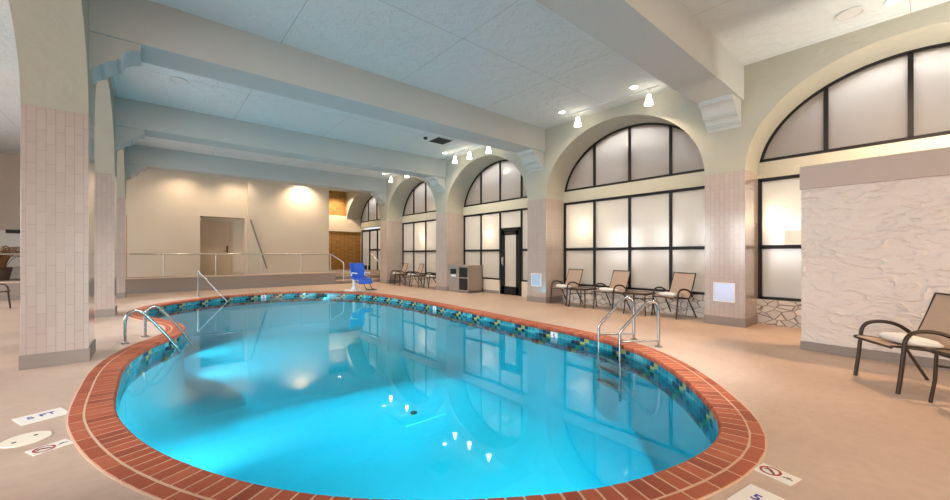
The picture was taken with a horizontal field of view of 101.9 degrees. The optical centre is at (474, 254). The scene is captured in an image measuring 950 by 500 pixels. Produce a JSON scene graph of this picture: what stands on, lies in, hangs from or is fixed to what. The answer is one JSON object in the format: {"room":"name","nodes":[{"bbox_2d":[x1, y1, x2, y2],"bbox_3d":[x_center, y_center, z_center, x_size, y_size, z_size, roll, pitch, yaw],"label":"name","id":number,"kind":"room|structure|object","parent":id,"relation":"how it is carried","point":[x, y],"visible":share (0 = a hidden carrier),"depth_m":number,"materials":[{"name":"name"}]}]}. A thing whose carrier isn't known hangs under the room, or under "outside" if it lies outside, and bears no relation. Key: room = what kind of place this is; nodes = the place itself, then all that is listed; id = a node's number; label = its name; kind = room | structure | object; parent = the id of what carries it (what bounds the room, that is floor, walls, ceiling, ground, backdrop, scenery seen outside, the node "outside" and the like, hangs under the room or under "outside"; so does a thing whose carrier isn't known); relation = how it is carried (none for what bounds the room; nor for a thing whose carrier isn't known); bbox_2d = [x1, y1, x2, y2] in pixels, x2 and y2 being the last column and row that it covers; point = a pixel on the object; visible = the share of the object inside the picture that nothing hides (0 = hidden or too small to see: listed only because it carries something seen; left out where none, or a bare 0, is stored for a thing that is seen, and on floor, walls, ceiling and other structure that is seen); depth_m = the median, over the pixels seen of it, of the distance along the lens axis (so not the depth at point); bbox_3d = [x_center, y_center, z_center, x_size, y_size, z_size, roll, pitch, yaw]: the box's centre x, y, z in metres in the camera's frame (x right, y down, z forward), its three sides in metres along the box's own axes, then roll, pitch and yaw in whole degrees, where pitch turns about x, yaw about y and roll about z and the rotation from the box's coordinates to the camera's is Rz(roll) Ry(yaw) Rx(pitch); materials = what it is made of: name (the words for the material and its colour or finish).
{"room":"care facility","nodes":[
{"label":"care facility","id":0,"kind":"room"},
{"bbox_2d":[0,152,19,278],"bbox_3d":[-15.879,-1.270,12.377,5.900,4.140,0.200,0,0,-40],"label":"wall","id":1,"kind":"structure","parent":0,"point":[9,162],"depth_m":12.71,"materials":[{"name":"beige paint"}]},
{"bbox_2d":[0,230,19,266],"bbox_3d":[-15.992,-0.200,12.124,4.000,1.200,0.040,0,0,-40],"label":"window","id":2,"kind":"structure","parent":1,"relation":"in","point":[6,239],"depth_m":12.71,"materials":[{"name":"white glass"}]},
{"bbox_2d":[6,229,19,232],"bbox_3d":[-15.241,-0.760,12.706,0.320,0.120,0.040,0,0,-40],"label":"wall sign","id":3,"kind":"object","parent":1,"relation":"attached to","point":[7,230],"visible":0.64,"depth_m":12.68,"materials":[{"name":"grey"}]},
{"bbox_2d":[8,0,125,198],"bbox_3d":[-4.766,-2.520,4.339,0.545,1.640,26.520,0,0,-40],"label":"wall","id":4,"kind":"structure","parent":0,"point":[52,36],"depth_m":4.43,"materials":[{"name":"paint"}]},
{"bbox_2d":[126,182,126,214],"bbox_3d":[-12.538,-2.360,13.364,0.680,1.960,0.200,0,0,-40],"label":"lintel","id":5,"kind":"object","parent":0,"point":[126,182],"visible":0.14,"depth_m":13.50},
{"bbox_2d":[127,169,246,276],"bbox_3d":[-10.991,-1.270,14.965,3.750,4.140,0.650,0,0,-40],"label":"wall","id":6,"kind":"structure","parent":0,"point":[166,209],"depth_m":14.41,"materials":[{"name":"beige paint"}]},
{"bbox_2d":[126,215,126,276],"bbox_3d":[-12.519,-0.290,13.420,0.580,2.180,0.060,0,0,-40],"label":"door","id":7,"kind":"structure","parent":6,"relation":"in","point":[126,215],"depth_m":13.58,"materials":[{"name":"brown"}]},
{"bbox_2d":[200,221,229,274],"bbox_3d":[-10.516,-0.270,15.574,1.060,2.140,0.132,0,0,-40],"label":"door","id":8,"kind":"structure","parent":6,"relation":"in","point":[214,235],"depth_m":15.58,"materials":[{"name":"beige wood"}]},
{"bbox_2d":[0,269,379,295],"bbox_3d":[-11.334,1.050,14.937,15.950,0.500,3.550,0,0,-40],"label":"floor","id":9,"kind":"structure","parent":0,"point":[160,283],"depth_m":14.16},
{"bbox_2d":[0,246,19,280],"bbox_3d":[-14.627,0.262,11.820,1.370,1.076,1.348,0,0,-11],"label":"potted grass","id":10,"kind":"object","parent":9,"relation":"on","point":[5,272],"depth_m":11.85,"materials":[{"name":"brown ceramic"}]},
{"bbox_2d":[0,267,12,280],"bbox_3d":[-14.646,0.600,11.847,0.560,0.400,0.560,0,0,-40],"label":"pot","id":11,"kind":"object","parent":10,"relation":"on","point":[5,272],"depth_m":11.82,"materials":[{"name":"brown ceramic"}]},
{"bbox_2d":[0,281,335,300],"bbox_3d":[-11.211,1.240,12.708,13.260,0.120,0.015,0,0,-40],"label":"baseboard","id":12,"kind":"structure","parent":9,"relation":"attached to","point":[330,282],"depth_m":14.07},
{"bbox_2d":[0,272,335,282],"bbox_3d":[-11.296,0.795,12.816,13.270,0.040,0.300,0,0,-40],"label":"trim","id":13,"kind":"structure","parent":9,"relation":"on","point":[311,272],"depth_m":14.17,"materials":[{"name":"beige"}]},
{"bbox_2d":[0,253,19,254],"bbox_3d":[-13.991,0.368,10.528,5.400,0.814,0.098,0,0,-40],"label":"guard rail","id":14,"kind":"object","parent":13,"relation":"on","point":[0,253],"visible":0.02,"depth_m":11.05,"materials":[{"name":"grey"}]},
{"bbox_2d":[129,253,343,280],"bbox_3d":[-8.595,0.568,14.851,7.064,1.214,0.452,0,0,-40],"label":"guard rail","id":15,"kind":"object","parent":13,"relation":"on","point":[163,254],"visible":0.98,"depth_m":14.35,"materials":[{"name":"grey"}]},
{"bbox_2d":[247,180,328,273],"bbox_3d":[-8.134,-1.270,16.899,3.250,4.140,0.480,0,0,-40],"label":"wall","id":16,"kind":"structure","parent":0,"point":[286,219],"depth_m":16.62,"materials":[{"name":"beige paint"}]},
{"bbox_2d":[250,220,266,268],"bbox_3d":[-8.911,-0.420,15.858,0.658,2.017,0.108,0,0,-40],"label":"wall handrail","id":17,"kind":"object","parent":16,"relation":"attached to","point":[250,220],"visible":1,"depth_m":15.81,"materials":[{"name":"grey metal"}]},
{"bbox_2d":[329,190,360,269],"bbox_3d":[-7.344,-1.270,20.366,3.050,4.140,0.200,0,0,-40],"label":"brick wall","id":18,"kind":"structure","parent":0,"point":[346,246],"depth_m":20.45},
{"bbox_2d":[329,215,364,231],"bbox_3d":[-7.325,-1.635,20.343,3.050,0.830,0.260,0,0,-40],"label":"wall","id":19,"kind":"structure","parent":0,"point":[336,223],"depth_m":20.46,"materials":[{"name":"beige paint"}]},
{"bbox_2d":[401,273,435,286],"bbox_3d":[-2.048,1.070,16.161,0.220,0.460,3.840,0,0,-40],"label":"wall","id":20,"kind":"structure","parent":0,"point":[432,283],"depth_m":16.36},
{"bbox_2d":[402,219,435,274],"bbox_3d":[-2.048,-0.295,16.161,0.080,2.270,3.840,0,0,-40],"label":"window","id":21,"kind":"structure","parent":20,"relation":"in","point":[418,237],"depth_m":16.55,"materials":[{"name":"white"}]},
{"bbox_2d":[0,0,949,191],"bbox_3d":[-2.622,-3.400,6.555,18.650,0.120,28.000,0,0,-40],"label":"ceiling","id":22,"kind":"structure","parent":0,"point":[520,60],"depth_m":6.50,"materials":[{"name":"paint"}]},
{"bbox_2d":[168,77,188,83],"bbox_3d":[-5.678,-3.330,7.377,0.320,0.020,0.320,0,0,-40],"label":"ceiling speaker","id":23,"kind":"object","parent":22,"relation":"attached to","point":[178,80],"visible":1,"depth_m":7.37,"materials":[{"name":"grey"}]},
{"bbox_2d":[171,78,185,82],"bbox_3d":[-5.678,-3.334,7.377,0.236,0.008,0.236,0,0,-40],"label":"grille","id":24,"kind":"object","parent":23,"relation":"attached to","point":[176,80],"depth_m":7.37,"materials":[{"name":"grey metal"}]},
{"bbox_2d":[125,144,386,203],"bbox_3d":[-7.412,-2.818,14.570,8.610,1.084,0.620,0,0,-40],"label":"ceiling beam","id":25,"kind":"structure","parent":22,"relation":"attached to","point":[138,158],"depth_m":13.54,"materials":[{"name":"paint"}]},
{"bbox_2d":[115,96,445,191],"bbox_3d":[-4.516,-2.818,11.140,8.610,1.084,0.620,0,0,-40],"label":"ceiling beam","id":26,"kind":"structure","parent":22,"relation":"attached to","point":[135,120],"depth_m":9.88,"materials":[{"name":"paint"}]},
{"bbox_2d":[89,0,544,171],"bbox_3d":[-1.619,-2.818,7.709,8.610,1.084,0.620,0,0,-40],"label":"ceiling beam","id":27,"kind":"structure","parent":22,"relation":"attached to","point":[123,34],"depth_m":6.10,"materials":[{"name":"paint"}]},
{"bbox_2d":[427,136,454,144],"bbox_3d":[-1.000,-3.326,11.261,0.600,0.032,0.600,0,0,-40],"label":"ceiling vent","id":28,"kind":"object","parent":22,"relation":"in","point":[438,140],"visible":1,"depth_m":11.23,"materials":[{"name":"grey metal"}]},
{"bbox_2d":[439,144,480,158],"bbox_3d":[-0.371,-3.324,12.315,0.090,0.032,2.700,0,0,-40],"label":"track","id":29,"kind":"object","parent":22,"relation":"attached to","point":[463,150],"visible":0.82,"depth_m":12.37,"materials":[{"name":"grey metal"}]},
{"bbox_2d":[467,149,471,158],"bbox_3d":[-0.178,-3.162,12.086,0.170,0.300,0.170,0,0,-40],"label":"track spotlight","id":30,"kind":"object","parent":29,"relation":"attached to","point":[469,152],"visible":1,"depth_m":12.05,"materials":[{"name":"grey metal"}]},
{"bbox_2d":[568,85,659,115],"bbox_3d":[2.934,-3.324,8.399,0.090,0.032,2.150,0,0,-40],"label":"track","id":31,"kind":"object","parent":22,"relation":"attached to","point":[656,86],"visible":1,"depth_m":8.31,"materials":[{"name":"grey metal"}]},
{"bbox_2d":[574,113,581,126],"bbox_3d":[2.409,-3.162,9.022,0.170,0.300,0.170,0,0,-40],"label":"track spotlight","id":32,"kind":"object","parent":31,"relation":"attached to","point":[577,122],"visible":1,"depth_m":8.99,"materials":[{"name":"grey metal"}]},
{"bbox_2d":[644,89,652,105],"bbox_3d":[3.492,-3.162,7.738,0.170,0.300,0.170,0,0,-40],"label":"track spotlight","id":33,"kind":"object","parent":31,"relation":"attached to","point":[648,102],"visible":1,"depth_m":7.70,"materials":[{"name":"grey metal"}]},
{"bbox_2d":[629,85,638,88],"bbox_3d":[3.168,-3.333,7.673,0.190,0.014,0.190,0,0,-40],"label":"recessed light","id":34,"kind":"object","parent":22,"relation":"in","point":[632,86],"visible":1,"depth_m":7.68,"materials":[{"name":"grey"}]},
{"bbox_2d":[535,0,743,133],"bbox_3d":[1.277,-2.818,4.278,8.610,1.084,0.620,0,0,-40],"label":"ceiling beam","id":35,"kind":"structure","parent":22,"relation":"attached to","point":[663,38],"depth_m":5.27,"materials":[{"name":"paint"}]},
{"bbox_2d":[835,6,866,20],"bbox_3d":[5.190,-3.330,5.324,0.320,0.020,0.320,0,0,-40],"label":"ceiling speaker","id":36,"kind":"object","parent":22,"relation":"attached to","point":[850,13],"visible":1,"depth_m":5.32,"materials":[{"name":"grey plastic"}]},
{"bbox_2d":[839,9,861,18],"bbox_3d":[5.190,-3.334,5.324,0.236,0.008,0.236,0,0,-40],"label":"grille","id":37,"kind":"object","parent":36,"relation":"attached to","point":[848,14],"depth_m":5.32,"materials":[{"name":"grey metal"}]},
{"bbox_2d":[884,0,900,4],"bbox_3d":[5.500,-3.333,5.049,0.190,0.014,0.190,0,0,-40],"label":"recessed light","id":38,"kind":"object","parent":22,"relation":"in","point":[888,2],"visible":1,"depth_m":5.08,"materials":[{"name":"grey"}]},
{"bbox_2d":[0,282,949,499],"bbox_3d":[-2.622,1.300,6.555,18.450,0.001,27.800,0,0,-40],"label":"floor","id":39,"kind":"structure","parent":0,"point":[846,435],"depth_m":3.48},
{"bbox_2d":[0,283,10,308],"bbox_3d":[-11.456,0.847,8.940,0.706,0.921,0.615,0,0,-10],"label":"patio chair","id":40,"kind":"object","parent":39,"relation":"on","point":[7,287],"visible":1,"depth_m":9.26,"materials":[{"name":"brown metal"}]},
{"bbox_2d":[0,431,51,447],"bbox_3d":[-3.153,1.295,2.704,0.250,0.008,0.250,0,0,-40],"label":"lid","id":41,"kind":"object","parent":39,"relation":"on","point":[32,437],"visible":1,"depth_m":2.69,"materials":[{"name":"grey plastic"}]},
{"bbox_2d":[12,407,67,425],"bbox_3d":[-3.472,1.296,3.089,0.240,0.005,0.270,0,0,28],"label":"depth marker","id":42,"kind":"object","parent":39,"relation":"on","point":[37,417],"visible":1,"depth_m":3.08,"materials":[{"name":"white tile"}]},
{"bbox_2d":[25,439,72,455],"bbox_3d":[-2.859,1.295,2.593,0.132,0.009,0.196,0,0,23],"label":"sign","id":43,"kind":"object","parent":39,"relation":"on","point":[55,445],"visible":1,"depth_m":2.58,"materials":[{"name":"white tile"}]},
{"bbox_2d":[18,104,95,369],"bbox_3d":[-5.117,-0.200,4.756,0.569,3.000,0.674,0,0,-40],"label":"tiled pillar","id":44,"kind":"structure","parent":39,"relation":"on","point":[57,147],"depth_m":4.52,"materials":[{"name":"tile"}]},
{"bbox_2d":[95,172,116,317],"bbox_3d":[-8.014,-0.200,8.187,0.569,3.000,0.674,0,0,-40],"label":"tiled pillar","id":45,"kind":"structure","parent":39,"relation":"on","point":[105,183],"depth_m":8.02,"materials":[{"name":"tile"}]},
{"bbox_2d":[117,197,126,297],"bbox_3d":[-10.910,-0.200,11.618,0.569,3.000,0.674,0,0,-40],"label":"tiled pillar","id":46,"kind":"structure","parent":39,"relation":"on","point":[121,202],"depth_m":11.49,"materials":[{"name":"tile"}]},
{"bbox_2d":[335,270,379,283],"bbox_3d":[-5.485,1.049,18.172,2.540,0.502,0.972,0,0,-40],"label":"entry steps","id":47,"kind":"structure","parent":39,"relation":"on","point":[375,276],"depth_m":18.11,"materials":[{"name":"beige"}]},
{"bbox_2d":[345,263,376,290],"bbox_3d":[-4.018,0.800,13.607,1.360,1.000,0.574,0,0,38],"label":"lift","id":48,"kind":"object","parent":39,"relation":"on","point":[357,270],"visible":1,"depth_m":13.71,"materials":[{"name":"blue plastic"}]},
{"bbox_2d":[367,253,379,269],"bbox_3d":[-4.940,0.610,18.797,0.044,1.381,1.442,0,0,-40],"label":"handrail","id":49,"kind":"object","parent":39,"relation":"on","point":[367,253],"visible":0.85,"depth_m":19.31,"materials":[{"name":"grey metal"}]},
{"bbox_2d":[380,221,401,283],"bbox_3d":[-3.767,-0.100,17.647,0.954,2.800,0.674,0,0,-40],"label":"tiled pillar","id":50,"kind":"structure","parent":39,"relation":"on","point":[390,231],"depth_m":17.34,"materials":[{"name":"tile"}]},
{"bbox_2d":[390,263,407,284],"bbox_3d":[-3.365,0.847,17.042,0.706,0.921,0.615,0,0,-31],"label":"patio chair","id":51,"kind":"object","parent":39,"relation":"on","point":[405,265],"visible":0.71,"depth_m":17.13,"materials":[{"name":"beige fabric"}]},
{"bbox_2d":[394,273,408,285],"bbox_3d":[-3.120,1.061,16.408,0.550,0.481,0.550,0,0,-38],"label":"side table","id":52,"kind":"object","parent":39,"relation":"on","point":[400,273],"visible":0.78,"depth_m":16.27,"materials":[{"name":"brown metal"}]},
{"bbox_2d":[404,264,423,286],"bbox_3d":[-2.526,0.847,16.047,0.706,0.921,0.615,0,0,-28],"label":"patio chair","id":53,"kind":"object","parent":39,"relation":"on","point":[421,266],"visible":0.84,"depth_m":16.14,"materials":[{"name":"beige fabric"}]},
{"bbox_2d":[66,291,766,499],"bbox_3d":[-2.854,1.976,7.631,6.723,1.369,14.084,0,0,-40],"label":"swimming pool","id":54,"kind":"object","parent":39,"relation":"in","point":[381,396],"visible":0.91,"depth_m":5.66,"materials":[{"name":"liquid"}]},
{"bbox_2d":[120,309,182,353],"bbox_3d":[-4.851,1.183,5.800,0.729,0.754,0.100,0,0,-42],"label":"grab rail","id":55,"kind":"object","parent":54,"relation":"attached to","point":[146,315],"visible":1,"depth_m":5.72,"materials":[{"name":"silver metal"}]},
{"bbox_2d":[141,305,193,345],"bbox_3d":[-5.021,1.183,6.305,0.100,0.753,0.696,0,0,37],"label":"grab rail","id":56,"kind":"object","parent":54,"relation":"attached to","point":[174,322],"visible":0.91,"depth_m":6.21,"materials":[{"name":"silver metal"}]},
{"bbox_2d":[196,271,227,301],"bbox_3d":[-8.060,1.049,11.872,1.100,1.088,0.099,0,0,4],"label":"stair rail","id":57,"kind":"object","parent":54,"relation":"attached to","point":[198,272],"visible":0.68,"depth_m":11.89,"materials":[{"name":"silver metal"}]},
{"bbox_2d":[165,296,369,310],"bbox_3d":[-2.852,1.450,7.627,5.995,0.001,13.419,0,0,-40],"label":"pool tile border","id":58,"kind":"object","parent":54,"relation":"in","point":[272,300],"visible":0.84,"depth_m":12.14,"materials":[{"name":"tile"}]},
{"bbox_2d":[596,296,661,401],"bbox_3d":[2.251,1.362,5.672,0.583,1.436,0.785,0,0,-16],"label":"pool ladder","id":59,"kind":"object","parent":54,"relation":"attached to","point":[619,362],"visible":1,"depth_m":5.51,"materials":[{"name":"silver metal"}]},
{"bbox_2d":[411,275,427,287],"bbox_3d":[-2.191,1.061,15.307,0.550,0.481,0.550,0,0,-43],"label":"side table","id":60,"kind":"object","parent":39,"relation":"on","point":[418,276],"visible":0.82,"depth_m":15.25,"materials":[{"name":"brown metal"}]},
{"bbox_2d":[423,272,435,288],"bbox_3d":[-1.609,0.847,14.960,0.706,0.921,0.615,0,0,-25],"label":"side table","id":61,"kind":"object","parent":39,"relation":"on","point":[424,276],"visible":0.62,"depth_m":14.96,"materials":[{"name":"brown metal"}]},
{"bbox_2d":[436,212,463,290],"bbox_3d":[-0.871,-0.100,14.216,0.954,2.800,0.674,0,0,-40],"label":"tiled pillar","id":62,"kind":"structure","parent":39,"relation":"on","point":[449,226],"depth_m":13.90,"materials":[{"name":"tile"}]},
{"bbox_2d":[448,265,482,292],"bbox_3d":[-0.351,0.835,13.484,0.660,0.930,1.200,0,0,-40],"label":"base cabinet","id":63,"kind":"object","parent":39,"relation":"on","point":[461,278],"visible":1,"depth_m":13.14,"materials":[{"name":"grey wood"}]},
{"bbox_2d":[448,265,482,266],"bbox_3d":[-0.351,0.385,13.484,0.660,0.030,1.200,0,0,-40],"label":"countertop","id":64,"kind":"structure","parent":63,"relation":"on","point":[448,265],"depth_m":13.10,"materials":[{"name":"beige"}]},
{"bbox_2d":[527,198,563,302],"bbox_3d":[2.023,-0.100,10.784,0.960,2.800,0.674,0,0,-40],"label":"tiled pillar","id":65,"kind":"structure","parent":39,"relation":"on","point":[545,216],"depth_m":10.48,"materials":[{"name":"tile"}]},
{"bbox_2d":[550,269,582,305],"bbox_3d":[2.427,0.847,10.180,0.706,0.921,0.615,0,0,-31],"label":"patio chair","id":66,"kind":"object","parent":39,"relation":"on","point":[574,276],"visible":0.8,"depth_m":10.26,"materials":[{"name":"beige fabric"}]},
{"bbox_2d":[555,284,571,287],"bbox_3d":[2.340,0.838,10.127,0.285,0.109,0.380,0,0,-28],"label":"folded towel","id":67,"kind":"object","parent":66,"relation":"on","point":[557,285],"visible":0.84,"depth_m":10.02,"materials":[{"name":"white fabric"}]},
{"bbox_2d":[568,287,596,308],"bbox_3d":[2.673,1.061,9.546,0.550,0.481,0.550,0,0,-38],"label":"side table","id":68,"kind":"object","parent":39,"relation":"on","point":[570,288],"visible":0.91,"depth_m":9.50,"materials":[{"name":"brown metal"}]},
{"bbox_2d":[593,270,630,309],"bbox_3d":[3.267,0.847,9.185,0.706,0.921,0.615,0,0,-28],"label":"patio chair","id":69,"kind":"object","parent":39,"relation":"on","point":[620,278],"visible":0.83,"depth_m":9.26,"materials":[{"name":"beige fabric"}]},
{"bbox_2d":[599,287,618,291],"bbox_3d":[3.177,0.838,9.137,0.285,0.109,0.380,0,0,-28],"label":"folded towel","id":70,"kind":"object","parent":69,"relation":"on","point":[606,289],"visible":0.88,"depth_m":9.02,"materials":[{"name":"white fabric"}]},
{"bbox_2d":[623,291,655,315],"bbox_3d":[3.602,1.061,8.445,0.550,0.481,0.550,0,0,-43],"label":"side table","id":71,"kind":"object","parent":39,"relation":"on","point":[633,293],"visible":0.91,"depth_m":8.43,"materials":[{"name":"brown metal"}]},
{"bbox_2d":[651,272,696,319],"bbox_3d":[4.184,0.847,8.098,0.706,0.921,0.615,0,0,-25],"label":"patio chair","id":72,"kind":"object","parent":39,"relation":"on","point":[682,283],"visible":0.89,"depth_m":8.15,"materials":[{"name":"beige fabric"}]},
{"bbox_2d":[659,292,682,296],"bbox_3d":[4.091,0.838,8.054,0.285,0.109,0.380,0,0,-28],"label":"folded towel","id":73,"kind":"object","parent":72,"relation":"on","point":[669,294],"visible":0.91,"depth_m":7.95,"materials":[{"name":"white fabric"}]},
{"bbox_2d":[704,170,757,327],"bbox_3d":[4.920,-0.100,7.353,0.960,2.800,0.674,0,0,-40],"label":"tiled pillar","id":74,"kind":"structure","parent":39,"relation":"on","point":[731,198],"depth_m":7.03,"materials":[{"name":"tile"}]},
{"bbox_2d":[726,484,785,499],"bbox_3d":[1.513,1.296,1.990,0.270,0.005,0.270,0,0,-31],"label":"depth marker","id":75,"kind":"object","parent":39,"relation":"on","point":[750,492],"visible":1,"depth_m":2.07,"materials":[{"name":"white tile"}]},
{"bbox_2d":[754,463,801,485],"bbox_3d":[1.782,1.295,2.276,0.132,0.009,0.196,0,0,-28],"label":"sign","id":76,"kind":"object","parent":39,"relation":"on","point":[763,468],"visible":1,"depth_m":2.27,"materials":[{"name":"white tile"}]},
{"bbox_2d":[853,292,949,394],"bbox_3d":[4.321,0.847,3.785,0.706,0.921,0.615,0,0,16],"label":"patio chair","id":77,"kind":"object","parent":39,"relation":"on","point":[935,324],"visible":0.88,"depth_m":3.83,"materials":[{"name":"brown metal"}]},
{"bbox_2d":[878,332,943,347],"bbox_3d":[4.253,0.838,3.773,0.285,0.109,0.380,0,0,12],"label":"folded towel","id":78,"kind":"object","parent":77,"relation":"on","point":[916,341],"visible":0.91,"depth_m":3.64,"materials":[{"name":"white fabric"}]},
{"bbox_2d":[928,348,949,402],"bbox_3d":[4.171,1.061,3.089,0.550,0.481,0.550,0,0,16],"label":"side table","id":79,"kind":"object","parent":39,"relation":"on","point":[944,352],"visible":1,"depth_m":3.35,"materials":[{"name":"brown metal"}]},
{"bbox_2d":[483,279,526,296],"bbox_3d":[0.872,1.070,12.749,0.160,0.460,3.840,0,0,-40],"label":"wall","id":80,"kind":"structure","parent":0,"point":[488,284],"depth_m":12.85,"materials":[{"name":"beige paint"}]},
{"bbox_2d":[482,289,498,293],"bbox_3d":[0.176,1.250,13.438,0.015,0.100,1.890,0,0,-40],"label":"baseboard","id":81,"kind":"structure","parent":80,"relation":"attached to","point":[484,290],"depth_m":13.00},
{"bbox_2d":[464,208,526,281],"bbox_3d":[0.849,-0.295,12.730,0.080,2.270,3.840,0,0,-40],"label":"window","id":82,"kind":"structure","parent":80,"relation":"in","point":[481,231],"depth_m":13.10,"materials":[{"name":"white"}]},
{"bbox_2d":[500,227,521,295],"bbox_3d":[1.123,0.220,12.334,0.152,2.160,0.890,0,0,-40],"label":"door","id":83,"kind":"structure","parent":82,"relation":"attached to","point":[510,238],"depth_m":12.33,"materials":[{"name":"black"}]},
{"bbox_2d":[346,1,949,221],"bbox_3d":[2.200,-2.420,10.579,0.930,1.840,27.070,0,0,-40],"label":"wall","id":84,"kind":"structure","parent":0,"point":[775,86],"depth_m":7.06,"materials":[{"name":"paint"}]},
{"bbox_2d":[361,196,379,222],"bbox_3d":[-4.983,-2.415,19.638,0.080,1.370,3.926,0,0,-40],"label":"window","id":85,"kind":"structure","parent":84,"relation":"in","point":[370,212],"depth_m":20.19,"materials":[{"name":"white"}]},
{"bbox_2d":[403,181,435,215],"bbox_3d":[-2.048,-2.415,16.161,0.080,1.370,3.807,0,0,-40],"label":"window","id":86,"kind":"structure","parent":84,"relation":"in","point":[420,200],"depth_m":16.48,"materials":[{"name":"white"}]},
{"bbox_2d":[464,159,526,206],"bbox_3d":[0.849,-2.415,12.730,0.080,1.370,3.807,0,0,-40],"label":"window","id":87,"kind":"structure","parent":84,"relation":"in","point":[500,181],"depth_m":12.83,"materials":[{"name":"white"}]},
{"bbox_2d":[565,123,703,191],"bbox_3d":[3.745,-2.415,9.299,0.080,1.370,3.807,0,0,-40],"label":"window","id":88,"kind":"structure","parent":84,"relation":"in","point":[643,151],"depth_m":9.15,"materials":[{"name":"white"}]},
{"bbox_2d":[759,42,949,162],"bbox_3d":[6.641,-2.415,5.868,0.080,1.370,3.807,0,0,-40],"label":"window","id":89,"kind":"structure","parent":84,"relation":"in","point":[905,96],"depth_m":6.15,"materials":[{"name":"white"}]},
{"bbox_2d":[360,134,949,227],"bbox_3d":[0.825,-1.580,12.789,0.180,0.300,21.920,0,0,-40],"label":"wall","id":90,"kind":"structure","parent":0,"point":[790,166],"depth_m":8.16,"materials":[{"name":"paint"}]},
{"bbox_2d":[562,286,800,327],"bbox_3d":[5.193,1.070,7.583,0.220,0.460,8.330,0,0,-40],"label":"wall","id":91,"kind":"structure","parent":0,"point":[697,301],"depth_m":8.14,"materials":[{"name":"beige stone"}]},
{"bbox_2d":[564,186,704,294],"bbox_3d":[3.745,-0.295,9.299,0.080,2.270,3.840,0,0,-40],"label":"window","id":92,"kind":"structure","parent":91,"relation":"in","point":[653,236],"depth_m":9.09,"materials":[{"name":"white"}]},
{"bbox_2d":[758,174,800,301],"bbox_3d":[6.641,-0.295,5.868,0.080,2.270,3.840,0,0,-40],"label":"window","id":93,"kind":"structure","parent":91,"relation":"in","point":[779,198],"depth_m":7.09,"materials":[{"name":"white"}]},
{"bbox_2d":[784,230,800,243],"bbox_3d":[5.762,-0.310,6.840,0.003,0.250,0.420,0,0,-40],"label":"paper notice","id":94,"kind":"object","parent":93,"relation":"attached to","point":[790,236],"visible":0.64,"depth_m":6.91,"materials":[{"name":"white paper"}]},
{"bbox_2d":[800,147,949,370],"bbox_3d":[6.105,0.050,3.558,0.320,2.500,4.762,0,0,-40],"label":"wall partition","id":95,"kind":"structure","parent":0,"point":[875,231],"depth_m":4.76,"materials":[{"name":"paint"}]},
{"bbox_3d":[-4.944,-0.065,19.670,0.120,2.730,3.960,0,0,-40],"label":"wall","id":96,"kind":"structure","parent":0,"visible":0},
{"bbox_2d":[361,228,379,269],"bbox_3d":[-5.244,-0.260,19.940,0.090,2.120,2.840,0,0,-40],"label":"window","id":97,"kind":"structure","parent":96,"relation":"in","point":[370,238],"depth_m":20.13,"materials":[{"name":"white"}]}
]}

